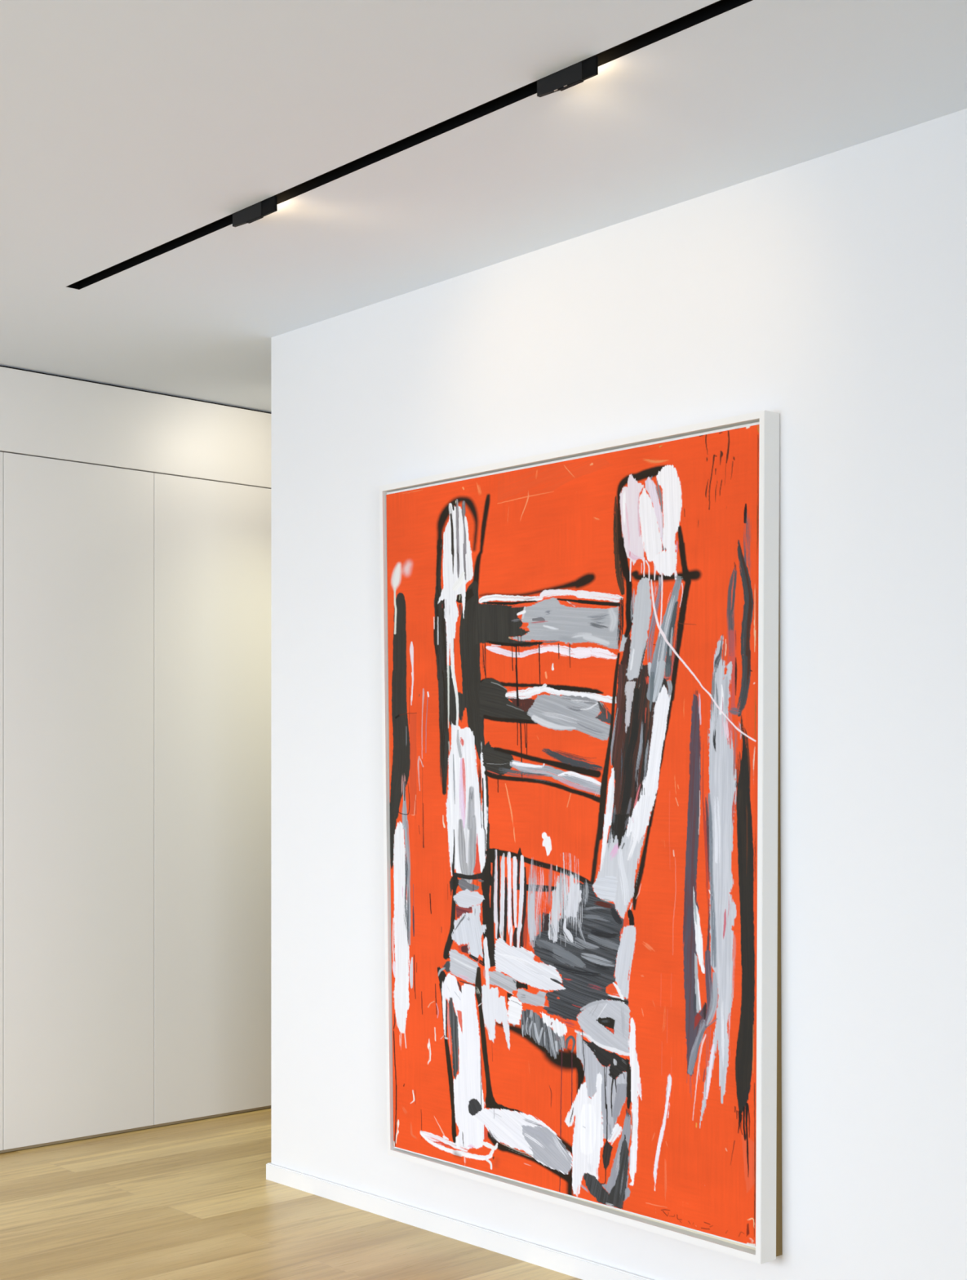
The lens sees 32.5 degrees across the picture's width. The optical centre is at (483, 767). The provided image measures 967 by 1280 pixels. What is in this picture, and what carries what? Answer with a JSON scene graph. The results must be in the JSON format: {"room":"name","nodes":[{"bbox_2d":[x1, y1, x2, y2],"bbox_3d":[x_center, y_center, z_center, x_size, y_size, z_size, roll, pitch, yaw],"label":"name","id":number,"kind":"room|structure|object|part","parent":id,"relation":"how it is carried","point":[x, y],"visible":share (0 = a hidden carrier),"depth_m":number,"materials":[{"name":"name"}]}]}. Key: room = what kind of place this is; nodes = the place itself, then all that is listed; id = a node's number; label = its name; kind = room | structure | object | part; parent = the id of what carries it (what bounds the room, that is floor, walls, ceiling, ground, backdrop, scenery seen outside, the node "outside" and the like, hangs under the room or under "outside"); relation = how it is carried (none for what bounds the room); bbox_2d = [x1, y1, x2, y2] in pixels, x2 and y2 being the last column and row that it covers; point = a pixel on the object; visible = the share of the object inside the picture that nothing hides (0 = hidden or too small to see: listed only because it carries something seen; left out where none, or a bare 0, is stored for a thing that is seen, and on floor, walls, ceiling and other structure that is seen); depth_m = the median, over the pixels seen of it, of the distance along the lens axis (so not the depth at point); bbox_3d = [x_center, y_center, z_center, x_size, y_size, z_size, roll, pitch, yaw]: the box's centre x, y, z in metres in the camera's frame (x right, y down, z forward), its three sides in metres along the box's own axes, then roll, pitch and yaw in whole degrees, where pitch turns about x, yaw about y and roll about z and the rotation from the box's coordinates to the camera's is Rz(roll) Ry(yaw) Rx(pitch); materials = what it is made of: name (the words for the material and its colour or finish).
{"room":"hallway","nodes":[
{"label":"hallway","id":0,"kind":"room"},
{"bbox_2d":[0,1107,582,1279],"bbox_3d":[0.215,1.382,1.672,9.200,0.120,9.010,0,0,-42],"label":"floor","id":1,"kind":"structure","parent":0,"point":[192,1200],"depth_m":4.81,"materials":[{"name":"brown wood"}]},
{"bbox_2d":[0,365,271,1153],"bbox_3d":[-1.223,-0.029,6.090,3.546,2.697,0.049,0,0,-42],"label":"wardrobe","id":2,"kind":"object","parent":1,"relation":"on","point":[135,524],"visible":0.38,"depth_m":5.99,"materials":[{"name":"white wood"}]},
{"bbox_3d":[-1.867,0.116,5.480,0.588,2.388,0.019,0,0,-42],"label":"door","id":3,"kind":"part","parent":2,"relation":"part of","materials":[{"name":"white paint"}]},
{"bbox_3d":[-1.431,0.116,5.879,0.590,2.388,0.019,0,0,-42],"label":"door","id":4,"kind":"part","parent":2,"relation":"part of","materials":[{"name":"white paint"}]},
{"bbox_3d":[-1.213,-1.226,6.079,3.546,0.287,0.019,0,0,-42],"label":"fascia panel","id":5,"kind":"part","parent":2,"relation":"part of","materials":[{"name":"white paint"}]},
{"bbox_3d":[-0.995,0.116,6.278,0.589,2.388,0.019,0,0,-42],"label":"door","id":6,"kind":"part","parent":2,"relation":"part of","materials":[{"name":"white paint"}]},
{"bbox_2d":[0,0,966,413],"bbox_3d":[0.215,-1.438,1.672,9.200,0.120,9.010,0,0,-42],"label":"ceiling","id":7,"kind":"structure","parent":0,"point":[129,129],"depth_m":3.59,"materials":[{"name":"white paint"}]},
{"bbox_2d":[66,0,753,289],"bbox_3d":[0.043,-1.406,3.429,0.043,0.057,3.634,0,0,-42],"label":"track","id":8,"kind":"object","parent":7,"relation":"attached to","point":[721,6],"visible":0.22,"depth_m":3.63,"materials":[{"name":"black metal"}]},
{"bbox_2d":[232,195,277,226],"bbox_3d":[-0.561,-1.360,4.066,0.010,0.036,0.179,0,0,-42],"label":"track spotlight","id":9,"kind":"object","parent":8,"relation":"attached to","point":[257,211],"visible":1,"depth_m":4.06,"materials":[{"name":"black metal"}]},
{"bbox_2d":[537,55,598,97],"bbox_3d":[0.165,-1.360,3.271,0.011,0.036,0.161,0,0,-42],"label":"track spotlight","id":10,"kind":"object","parent":8,"relation":"attached to","point":[571,76],"visible":1,"depth_m":3.26,"materials":[{"name":"black metal"}]},
{"bbox_2d":[271,108,966,1279],"bbox_3d":[1.943,-0.028,2.569,0.160,2.700,7.600,0,0,-42],"label":"wall","id":11,"kind":"structure","parent":0,"point":[827,294],"depth_m":3.83,"materials":[{"name":"white paint"}]},
{"bbox_2d":[266,1162,653,1279],"bbox_3d":[1.939,1.296,2.573,0.184,0.052,7.612,0,0,-42],"label":"baseboard","id":12,"kind":"structure","parent":11,"relation":"attached to","point":[567,1264],"depth_m":4.65,"materials":[{"name":"white paint"}]},
{"bbox_2d":[379,410,782,1264],"bbox_3d":[0.184,0.154,4.309,0.084,1.946,1.410,0,0,-42],"label":"framed painting","id":13,"kind":"object","parent":11,"relation":"attached to","point":[580,652],"visible":1,"depth_m":4.18,"materials":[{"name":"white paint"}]},
{"bbox_3d":[-0.264,0.146,4.798,0.057,1.929,0.107,0,0,-22],"label":"frame rail","id":14,"kind":"part","parent":13,"relation":"part of","materials":[{"name":"white paint"}]},
{"bbox_3d":[0.190,-0.809,4.321,0.056,0.019,1.400,0,0,-42],"label":"frame rail","id":15,"kind":"part","parent":13,"relation":"part of","materials":[{"name":"white paint"}]},
{"bbox_3d":[0.197,1.110,4.274,0.056,0.034,1.341,0,0,-42],"label":"frame rail","id":16,"kind":"part","parent":13,"relation":"part of","materials":[{"name":"white paint"}]},
{"bbox_3d":[0.651,0.156,3.797,0.082,1.943,0.024,0,0,-42],"label":"frame rail","id":17,"kind":"part","parent":13,"relation":"part of","materials":[{"name":"white paint"}]},
{"bbox_3d":[0.205,0.154,4.328,0.028,1.938,1.402,0,0,-42],"label":"hanging frame","id":18,"kind":"part","parent":13,"relation":"part of","materials":[{"name":"grey paint"}]}
]}

